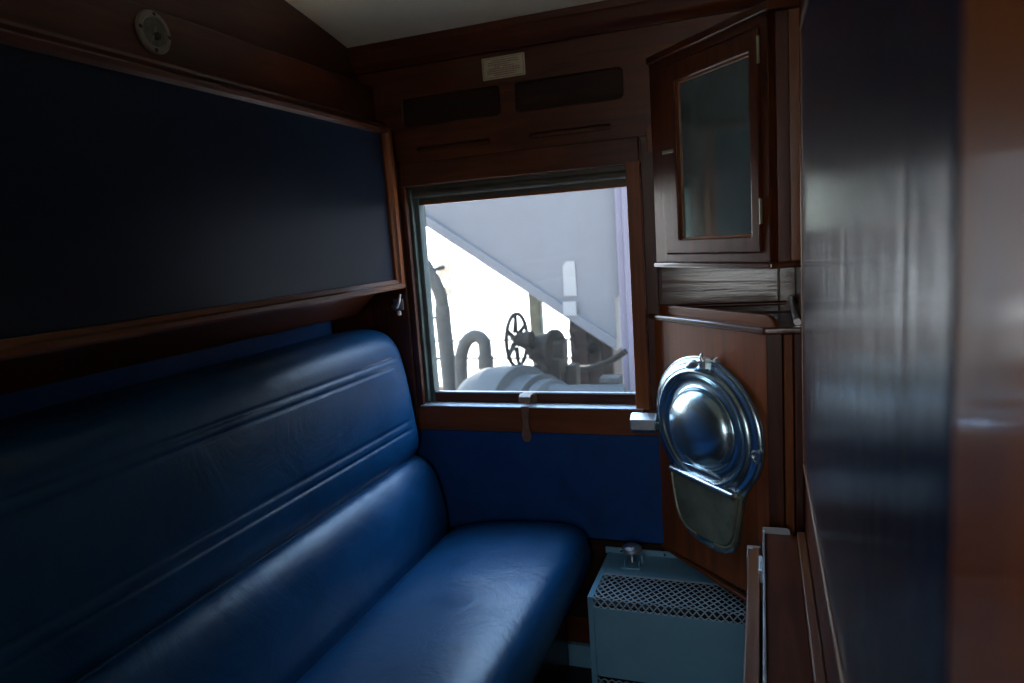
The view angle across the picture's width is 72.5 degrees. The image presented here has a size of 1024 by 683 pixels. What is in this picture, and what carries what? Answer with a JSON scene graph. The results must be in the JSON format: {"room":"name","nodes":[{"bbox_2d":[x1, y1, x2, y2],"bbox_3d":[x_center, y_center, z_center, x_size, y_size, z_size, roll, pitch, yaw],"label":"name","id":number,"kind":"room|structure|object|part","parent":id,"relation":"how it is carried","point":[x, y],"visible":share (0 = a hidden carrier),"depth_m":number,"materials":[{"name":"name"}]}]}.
{"room":"train carriage","nodes":[
{"label":"train carriage","id":0,"kind":"room"},
{"bbox_2d":[0,0,374,333],"bbox_3d":[-1.017,0.152,0.873,0.250,2.310,3.300,-1,9,20],"label":"wall","id":1,"kind":"structure","parent":0,"point":[269,45],"depth_m":1.63,"materials":[{"name":"brown wood"}]},
{"bbox_2d":[135,9,170,54],"bbox_3d":[-0.708,-0.612,1.382,0.011,0.084,0.084,-1,9,20],"label":"dial","id":2,"kind":"object","parent":1,"relation":"attached to","point":[152,30],"visible":1,"depth_m":1.38,"materials":[{"name":"grey metal"}]},
{"bbox_2d":[0,321,331,418],"bbox_3d":[-0.930,0.290,1.273,0.018,0.392,2.140,-1,9,20],"label":"wall panel","id":3,"kind":"object","parent":1,"relation":"attached to","point":[15,403],"visible":0.23,"depth_m":1.55,"materials":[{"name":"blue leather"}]},
{"bbox_2d":[0,18,384,126],"bbox_3d":[-0.902,-0.433,0.779,0.050,0.033,2.985,-1,9,20],"label":"trim","id":4,"kind":"structure","parent":1,"relation":"attached to","point":[5,24],"depth_m":1.36,"materials":[{"name":"brown wood"}]},
{"bbox_2d":[0,28,405,394],"bbox_3d":[-0.872,-0.181,1.094,0.264,0.567,2.412,-1,9,20],"label":"upper berth","id":5,"kind":"object","parent":1,"relation":"attached to","point":[147,213],"visible":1,"depth_m":1.35,"materials":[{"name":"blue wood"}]},
{"bbox_3d":[-0.781,-0.454,1.015,0.027,0.019,2.412,-1,9,20],"label":"frame rail","id":6,"kind":"part","parent":5,"relation":"part of","materials":[{"name":"brown wood"}]},
{"bbox_3d":[-0.749,0.006,1.081,0.029,0.029,2.412,-1,9,20],"label":"frame rail","id":7,"kind":"part","parent":5,"relation":"part of","materials":[{"name":"red wood"}]},
{"bbox_2d":[285,0,604,47],"bbox_3d":[-0.372,-0.734,0.493,1.710,0.276,3.300,-1,9,20],"label":"ceiling","id":8,"kind":"structure","parent":0,"point":[353,23],"depth_m":1.93,"materials":[{"name":"beige paint"}]},
{"bbox_2d":[431,262,570,380],"bbox_3d":[5.167,0.317,14.335,120.000,0.200,150.000,-1,9,20],"label":"sky","id":9,"kind":"structure","parent":0,"point":[482,299],"depth_m":27.26,"materials":[{"name":"white"}]},
{"bbox_2d":[439,381,442,389],"bbox_3d":[-4.736,0.979,11.747,11.100,0.580,0.400,-1,9,20],"label":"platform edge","id":10,"kind":"object","parent":9,"relation":"on","point":[440,382],"visible":0.02,"depth_m":10.24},
{"bbox_2d":[435,338,570,359],"bbox_3d":[-2.821,0.136,10.169,7.800,0.310,0.040,-1,9,20],"label":"fence rail","id":11,"kind":"object","parent":9,"relation":"on","point":[568,339],"visible":0.02,"depth_m":9.20,"materials":[{"name":"metal"}]},
{"bbox_2d":[424,187,634,391],"bbox_3d":[2.292,-0.447,4.615,10.800,4.461,0.452,-1,9,20],"label":"building","id":12,"kind":"structure","parent":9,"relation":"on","point":[569,251],"depth_m":5.13,"materials":[{"name":"paint"}]},
{"bbox_3d":[0.863,-0.360,4.985,0.187,4.378,0.140,-1,9,20],"label":"post","id":13,"kind":"part","parent":12,"relation":"part of","materials":[{"name":"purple paint"}]},
{"bbox_2d":[528,293,543,365],"bbox_3d":[0.267,0.224,6.769,0.110,2.800,0.100,-1,9,20],"label":"signal post","id":14,"kind":"object","parent":9,"relation":"on","point":[535,305],"visible":0.04,"depth_m":6.66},
{"bbox_2d":[569,320,622,384],"bbox_3d":[0.830,0.603,6.519,0.405,2.045,0.550,-1,9,20],"label":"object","id":15,"kind":"object","parent":9,"relation":"on","point":[586,349],"visible":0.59,"depth_m":6.22,"materials":[{"name":"paint"}]},
{"bbox_3d":[0.692,-0.099,6.171,0.385,0.050,0.030,-1,9,20],"label":"waist rail","id":16,"kind":"part","parent":15,"relation":"part of","materials":[{"name":"grey metal"}]},
{"bbox_3d":[-0.124,1.316,4.905,1.900,1.226,1.130,-1,9,20],"label":"wagon","id":17,"kind":"object","parent":9,"relation":"on","visible":0},
{"bbox_2d":[424,206,455,389],"bbox_3d":[-0.554,-0.177,5.287,0.284,1.676,0.238,-1,9,20],"label":"bent standpipe","id":18,"kind":"object","parent":17,"relation":"on","point":[442,317],"visible":0.69,"depth_m":5.19,"materials":[{"name":"grey metal"}]},
{"bbox_3d":[-0.571,-0.543,5.254,0.030,0.050,0.174,2,10,35],"label":"plate arm","id":19,"kind":"part","parent":18,"relation":"part of"},
{"bbox_3d":[-0.520,-0.557,5.328,0.100,0.420,0.020,-1,9,20],"label":"slotted plate","id":20,"kind":"part","parent":18,"relation":"part of","materials":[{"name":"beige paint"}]},
{"bbox_2d":[455,329,493,389],"bbox_3d":[-0.275,0.291,5.093,0.317,0.767,0.111,-1,9,20],"label":"pipe","id":21,"kind":"object","parent":17,"relation":"on","point":[485,357],"visible":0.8,"depth_m":5.02,"materials":[{"name":"grey metal"}]},
{"bbox_2d":[457,365,626,391],"bbox_3d":[0.124,0.455,4.303,0.608,0.608,1.216,-11,11,-40],"label":"reservoir","id":22,"kind":"object","parent":17,"relation":"on","point":[503,377],"visible":0.19,"depth_m":4.23,"materials":[{"name":"silver metal"}]},
{"bbox_2d":[527,329,580,384],"bbox_3d":[0.294,0.289,4.874,0.348,0.754,0.288,-1,9,20],"label":"brake gearbox","id":23,"kind":"object","parent":17,"relation":"on","point":[549,352],"visible":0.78,"depth_m":4.77,"materials":[{"name":"metal"}]},
{"bbox_2d":[504,312,534,365],"bbox_3d":[0.074,-0.011,4.810,0.146,0.392,0.391,-1,9,20],"label":"wheel","id":24,"kind":"object","parent":23,"relation":"attached to","point":[525,340],"visible":0.94,"depth_m":4.77,"materials":[{"name":"metal"}]},
{"bbox_2d":[580,349,627,371],"bbox_3d":[0.630,0.135,4.933,0.432,0.190,0.051,3,11,41],"label":"hose","id":25,"kind":"object","parent":23,"relation":"attached to","point":[622,353],"visible":0.94,"depth_m":4.90,"materials":[{"name":"rubber"}]},
{"bbox_3d":[0.722,0.454,4.855,0.095,0.374,0.130,-1,9,20],"label":"plank","id":26,"kind":"object","parent":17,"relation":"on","visible":0},
{"bbox_2d":[599,375,621,382],"bbox_3d":[0.681,0.256,4.810,0.135,0.034,0.120,-1,9,20],"label":"footboard","id":27,"kind":"object","parent":26,"relation":"on","point":[604,378],"visible":1,"depth_m":4.76,"materials":[{"name":"silver metal"}]},
{"bbox_2d":[344,10,795,666],"bbox_3d":[0.114,-0.010,2.162,1.470,2.110,0.100,-1,9,20],"label":"wall","id":28,"kind":"structure","parent":0,"point":[629,115],"depth_m":2.02,"materials":[{"name":"brown wood"}]},
{"bbox_2d":[370,161,420,431],"bbox_3d":[-0.393,-0.132,2.255,0.138,0.865,0.025,-1,9,20],"label":"trim","id":29,"kind":"structure","parent":28,"relation":"attached to","point":[385,319],"depth_m":2.25,"materials":[{"name":"brown wood"}]},
{"bbox_2d":[391,294,403,314],"bbox_3d":[-0.364,-0.117,2.220,0.041,0.069,0.026,-1,9,20],"label":"berth catch","id":30,"kind":"object","parent":28,"relation":"attached to","point":[398,304],"visible":1,"depth_m":2.22,"materials":[{"name":"silver metal"}]},
{"bbox_3d":[-0.363,-0.118,2.231,0.036,0.036,0.004,-1,9,20],"label":"plate","id":31,"kind":"part","parent":30,"relation":"part of","materials":[{"name":"silver metal"}]},
{"bbox_2d":[399,187,425,405],"bbox_3d":[-0.317,-0.137,2.231,0.020,0.700,0.018,-1,9,20],"label":"trim","id":32,"kind":"structure","parent":28,"relation":"attached to","point":[402,190],"depth_m":2.22,"materials":[{"name":"brown wood"}]},
{"bbox_2d":[404,87,500,126],"bbox_3d":[-0.180,-0.708,2.115,0.327,0.090,0.008,-1,9,20],"label":"panel","id":33,"kind":"object","parent":28,"relation":"attached to","point":[481,102],"visible":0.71,"depth_m":2.11,"materials":[{"name":"brown wood"}]},
{"bbox_2d":[481,52,525,80],"bbox_3d":[-0.025,-0.796,2.023,0.132,0.062,0.005,-1,9,20],"label":"plate","id":34,"kind":"object","parent":28,"relation":"attached to","point":[511,65],"visible":1,"depth_m":2.02,"materials":[{"name":"brown metal"}]},
{"bbox_2d":[401,136,638,186],"bbox_3d":[0.004,-0.524,2.052,0.735,0.072,0.015,-1,9,20],"label":"trim","id":35,"kind":"structure","parent":28,"relation":"attached to","point":[619,151],"depth_m":2.04,"materials":[{"name":"brown wood"}]},
{"bbox_2d":[407,164,650,409],"bbox_3d":[0.041,-0.150,2.135,0.755,0.705,0.094,-1,9,20],"label":"window","id":36,"kind":"structure","parent":28,"relation":"in","point":[607,177],"depth_m":2.17,"materials":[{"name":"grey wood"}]},
{"bbox_2d":[407,164,640,202],"bbox_3d":[0.023,-0.472,2.102,0.755,0.058,0.043,-1,9,20],"label":"rolled blind","id":37,"kind":"object","parent":36,"relation":"attached to","point":[607,177],"depth_m":2.09,"materials":[{"name":"wood"}]},
{"bbox_2d":[519,392,536,441],"bbox_3d":[0.051,0.232,2.169,0.038,0.148,0.072,-1,9,20],"label":"strap","id":38,"kind":"object","parent":36,"relation":"hanging from","point":[525,397],"visible":1,"depth_m":2.14,"materials":[{"name":"brown leather"}]},
{"bbox_2d":[418,406,658,435],"bbox_3d":[0.065,0.239,2.169,0.805,0.080,0.056,-1,9,20],"label":"trim","id":39,"kind":"structure","parent":28,"relation":"attached to","point":[504,419],"depth_m":2.15,"materials":[{"name":"brown wood"}]},
{"bbox_2d":[415,429,662,543],"bbox_3d":[-0.028,0.447,2.229,1.042,0.332,0.012,-1,9,20],"label":"wall panel","id":40,"kind":"object","parent":28,"relation":"attached to","point":[603,486],"visible":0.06,"depth_m":2.16,"materials":[{"name":"blue fabric"}]},
{"bbox_2d":[347,0,765,74],"bbox_3d":[0.202,-0.897,1.903,1.480,0.115,0.045,-1,9,20],"label":"trim","id":41,"kind":"structure","parent":28,"relation":"attached to","point":[607,16],"depth_m":1.95,"materials":[{"name":"brown wood"}]},
{"bbox_2d":[516,69,622,111],"bbox_3d":[0.162,-0.714,1.991,0.324,0.090,0.008,-1,9,20],"label":"panel","id":42,"kind":"object","parent":28,"relation":"attached to","point":[608,84],"visible":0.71,"depth_m":1.99,"materials":[{"name":"brown wood"}]},
{"bbox_2d":[447,527,762,638],"bbox_3d":[0.156,0.743,2.213,1.370,0.264,0.012,-1,9,20],"label":"trim","id":43,"kind":"structure","parent":28,"relation":"attached to","point":[579,607],"depth_m":2.16,"materials":[{"name":"brown wood"}]},
{"bbox_2d":[625,161,649,409],"bbox_3d":[0.359,-0.151,1.986,0.039,0.705,0.020,-1,9,20],"label":"trim","id":44,"kind":"structure","parent":28,"relation":"attached to","point":[633,170],"depth_m":1.98,"materials":[{"name":"red wood"}]},
{"bbox_2d":[630,412,657,432],"bbox_3d":[0.381,0.233,2.010,0.074,0.059,0.062,-1,9,20],"label":"bar","id":45,"kind":"object","parent":28,"relation":"attached to","point":[639,422],"visible":0.98,"depth_m":1.99,"materials":[{"name":"silver metal"}]},
{"bbox_2d":[646,126,651,152],"bbox_3d":[0.382,-0.554,1.913,0.024,0.070,0.014,-1,9,20],"label":"trim","id":46,"kind":"structure","parent":28,"relation":"attached to","point":[648,128],"depth_m":1.91,"materials":[{"name":"red wood"}]},
{"bbox_2d":[640,135,659,408],"bbox_3d":[0.396,-0.185,1.972,0.036,0.772,0.010,-1,9,20],"label":"trim","id":47,"kind":"structure","parent":28,"relation":"attached to","point":[651,272],"depth_m":1.96,"materials":[{"name":"brown wood"}]},
{"bbox_2d":[567,641,762,672],"bbox_3d":[0.173,1.003,2.248,1.370,0.077,0.018,-1,9,20],"label":"baseboard","id":48,"kind":"structure","parent":28,"relation":"attached to","point":[579,655],"depth_m":2.23,"materials":[{"name":"teal metal"}]},
{"bbox_2d":[661,268,795,311],"bbox_3d":[0.587,-0.151,1.911,0.350,0.145,0.007,-1,9,20],"label":"trim","id":49,"kind":"structure","parent":28,"relation":"attached to","point":[678,285],"depth_m":1.91,"materials":[{"name":"brown wood"}]},
{"bbox_2d":[562,665,591,682],"bbox_3d":[-0.254,1.311,0.795,1.660,0.060,3.300,-1,9,20],"label":"floor","id":50,"kind":"structure","parent":0,"point":[574,674],"depth_m":2.19,"materials":[{"name":"black"}]},
{"bbox_2d":[0,329,590,682],"bbox_3d":[-0.503,0.669,1.222,0.804,1.111,2.210,-1,9,20],"label":"seat","id":51,"kind":"object","parent":50,"relation":"on","point":[271,516],"visible":1,"depth_m":1.49,"materials":[{"name":"blue leather"}]},
{"bbox_2d":[78,455,447,682],"bbox_3d":[-0.725,0.677,1.298,0.334,0.296,2.200,-1,9,20],"label":"lumbar cushion","id":52,"kind":"object","parent":51,"relation":"on","point":[273,618],"depth_m":1.57,"materials":[{"name":"blue leather"}]},
{"bbox_3d":[-0.380,0.790,1.194,0.558,0.154,2.202,-1,9,20],"label":"seat","id":53,"kind":"part","parent":51,"relation":"part of","materials":[{"name":"blue leather"}]},
{"bbox_3d":[-0.507,1.040,1.286,0.740,0.360,2.210,-1,9,20],"label":"seat","id":54,"kind":"part","parent":51,"relation":"part of","materials":[{"name":"blue leather"}]},
{"bbox_2d":[587,546,746,682],"bbox_3d":[0.457,0.841,1.956,0.433,0.401,0.283,-1,9,20],"label":"heater","id":55,"kind":"object","parent":50,"relation":"on","point":[663,621],"visible":0.9,"depth_m":1.85,"materials":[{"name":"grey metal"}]},
{"bbox_3d":[0.267,0.847,2.022,0.016,0.377,0.277,-1,9,20],"label":"plate","id":56,"kind":"part","parent":55,"relation":"part of","materials":[{"name":"grey metal"}]},
{"bbox_2d":[598,677,628,682],"bbox_3d":[0.423,0.960,1.838,0.399,0.102,0.002,-1,9,20],"label":"grille","id":57,"kind":"object","parent":55,"relation":"attached to","point":[625,678],"depth_m":1.88,"materials":[{"name":"grey metal"}]},
{"bbox_2d":[621,542,643,569],"bbox_3d":[0.350,0.621,2.032,0.062,0.060,0.069,-1,9,20],"label":"valve","id":58,"kind":"object","parent":55,"relation":"on","point":[631,549],"visible":1,"depth_m":2.02,"materials":[{"name":"metal"}]},
{"bbox_3d":[0.349,0.605,2.036,0.058,0.030,0.058,-1,9,20],"label":"knob","id":59,"kind":"part","parent":58,"relation":"part of","materials":[{"name":"metal"}]},
{"bbox_2d":[593,572,745,623],"bbox_3d":[0.428,0.684,1.866,0.399,0.030,0.143,-1,9,20],"label":"grille","id":60,"kind":"object","parent":55,"relation":"attached to","point":[658,602],"depth_m":1.86,"materials":[{"name":"grey metal"}]},
{"bbox_2d":[759,527,826,682],"bbox_3d":[0.416,0.857,1.019,0.098,0.677,1.304,-1,9,20],"label":"base cabinet","id":61,"kind":"object","parent":50,"relation":"on","point":[792,647],"visible":1,"depth_m":1.25,"materials":[{"name":"brown wood"}]},
{"bbox_2d":[743,545,762,682],"bbox_3d":[0.355,0.803,1.030,0.030,0.472,1.301,-1,9,20],"label":"leaf","id":62,"kind":"object","parent":61,"relation":"attached to","point":[752,673],"visible":0.95,"depth_m":1.32,"materials":[{"name":"red wood"}]},
{"bbox_3d":[0.599,0.433,1.581,0.058,0.024,0.003,-1,9,20],"label":"corner plate","id":63,"kind":"part","parent":61,"relation":"part of","materials":[{"name":"metal"}]},
{"bbox_2d":[795,0,839,682],"bbox_3d":[0.404,0.115,0.800,0.050,2.210,2.320,-1,9,20],"label":"wall","id":64,"kind":"structure","parent":0,"point":[830,663],"depth_m":1.21,"materials":[{"name":"brown wood"}]},
{"bbox_2d":[646,0,800,268],"bbox_3d":[0.495,-0.456,1.685,0.361,0.550,0.389,-1,9,20],"label":"upper cabinet","id":65,"kind":"object","parent":64,"relation":"attached to","point":[725,97],"visible":0.98,"depth_m":1.59,"materials":[{"name":"brown wood"}]},
{"bbox_3d":[0.469,-0.447,1.660,0.018,0.468,0.352,-7,9,-22],"label":"door","id":66,"kind":"part","parent":65,"relation":"part of","materials":[{"name":"brown wood"}]},
{"bbox_2d":[679,57,751,236],"bbox_3d":[0.479,-0.442,1.649,0.004,0.403,0.281,-7,9,-22],"label":"mirror","id":67,"kind":"object","parent":65,"relation":"attached to","point":[714,105],"depth_m":1.64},
{"bbox_3d":[0.477,-0.715,1.633,0.080,0.020,0.473,-7,9,-22],"label":"moulding","id":68,"kind":"part","parent":65,"relation":"part of","materials":[{"name":"brown wood"}]},
{"bbox_3d":[0.513,-0.189,1.709,0.080,0.014,0.473,-7,9,-22],"label":"moulding","id":69,"kind":"part","parent":65,"relation":"part of","materials":[{"name":"brown wood"}]},
{"bbox_2d":[648,295,803,601],"bbox_3d":[0.654,0.440,1.883,0.294,1.108,0.530,-7,9,-22],"label":"corner washstand","id":70,"kind":"object","parent":64,"relation":"attached to","point":[749,345],"visible":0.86,"depth_m":1.66,"materials":[{"name":"red wood"}]},
{"bbox_2d":[655,353,765,553],"bbox_3d":[0.480,0.288,1.815,0.067,0.527,0.442,-7,9,-22],"label":"basin","id":71,"kind":"object","parent":70,"relation":"attached to","point":[711,430],"visible":1,"depth_m":1.76,"materials":[{"name":"metal"}]},
{"bbox_3d":[0.461,0.059,1.787,0.025,0.029,0.041,-7,9,-22],"label":"catch knob","id":72,"kind":"part","parent":71,"relation":"part of","materials":[{"name":"metal"}]},
{"bbox_3d":[0.497,0.357,1.829,0.026,0.036,0.260,-7,9,-22],"label":"hinge rod","id":73,"kind":"part","parent":71,"relation":"part of","materials":[{"name":"silver metal"}]},
{"bbox_3d":[0.509,0.444,1.846,0.008,0.157,0.264,-7,9,-22],"label":"plate","id":74,"kind":"part","parent":71,"relation":"part of","materials":[{"name":"grey metal"}]},
{"bbox_3d":[0.470,0.227,1.805,0.057,0.364,0.430,-7,9,-22],"label":"dish","id":75,"kind":"part","parent":71,"relation":"part of","materials":[{"name":"metal"}]},
{"bbox_3d":[0.517,0.292,1.835,0.016,0.683,0.458,-7,9,-22],"label":"diagonal panel","id":76,"kind":"part","parent":70,"relation":"part of","materials":[{"name":"red wood"}]},
{"bbox_2d":[648,312,801,333],"bbox_3d":[0.514,-0.045,1.765,0.391,0.005,0.350,-1,9,20],"label":"shelf","id":77,"kind":"object","parent":70,"relation":"attached to","point":[785,324],"depth_m":1.72,"materials":[{"name":"brown wood"}]},
{"bbox_3d":[0.599,-0.100,1.903,0.280,0.012,0.012,-1,9,20],"label":"guard rail","id":78,"kind":"part","parent":70,"relation":"part of","materials":[{"name":"brown wood"}]},
{"bbox_3d":[0.690,-0.079,1.706,0.016,0.038,0.314,-1,9,20],"label":"guard rail","id":79,"kind":"part","parent":70,"relation":"part of","materials":[{"name":"silver metal"}]},
{"bbox_2d":[799,0,963,682],"bbox_3d":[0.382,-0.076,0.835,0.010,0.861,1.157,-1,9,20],"label":"sliding door","id":80,"kind":"structure","parent":64,"relation":"in","point":[880,81],"depth_m":0.48,"materials":[{"name":"blue laminate"}]},
{"bbox_2d":[948,0,1023,682],"bbox_3d":[0.114,0.357,0.065,0.006,1.980,0.585,-1,9,20],"label":"trim","id":81,"kind":"structure","parent":64,"relation":"attached to","point":[986,637],"depth_m":0.25,"materials":[{"name":"brown wood"}]}
]}

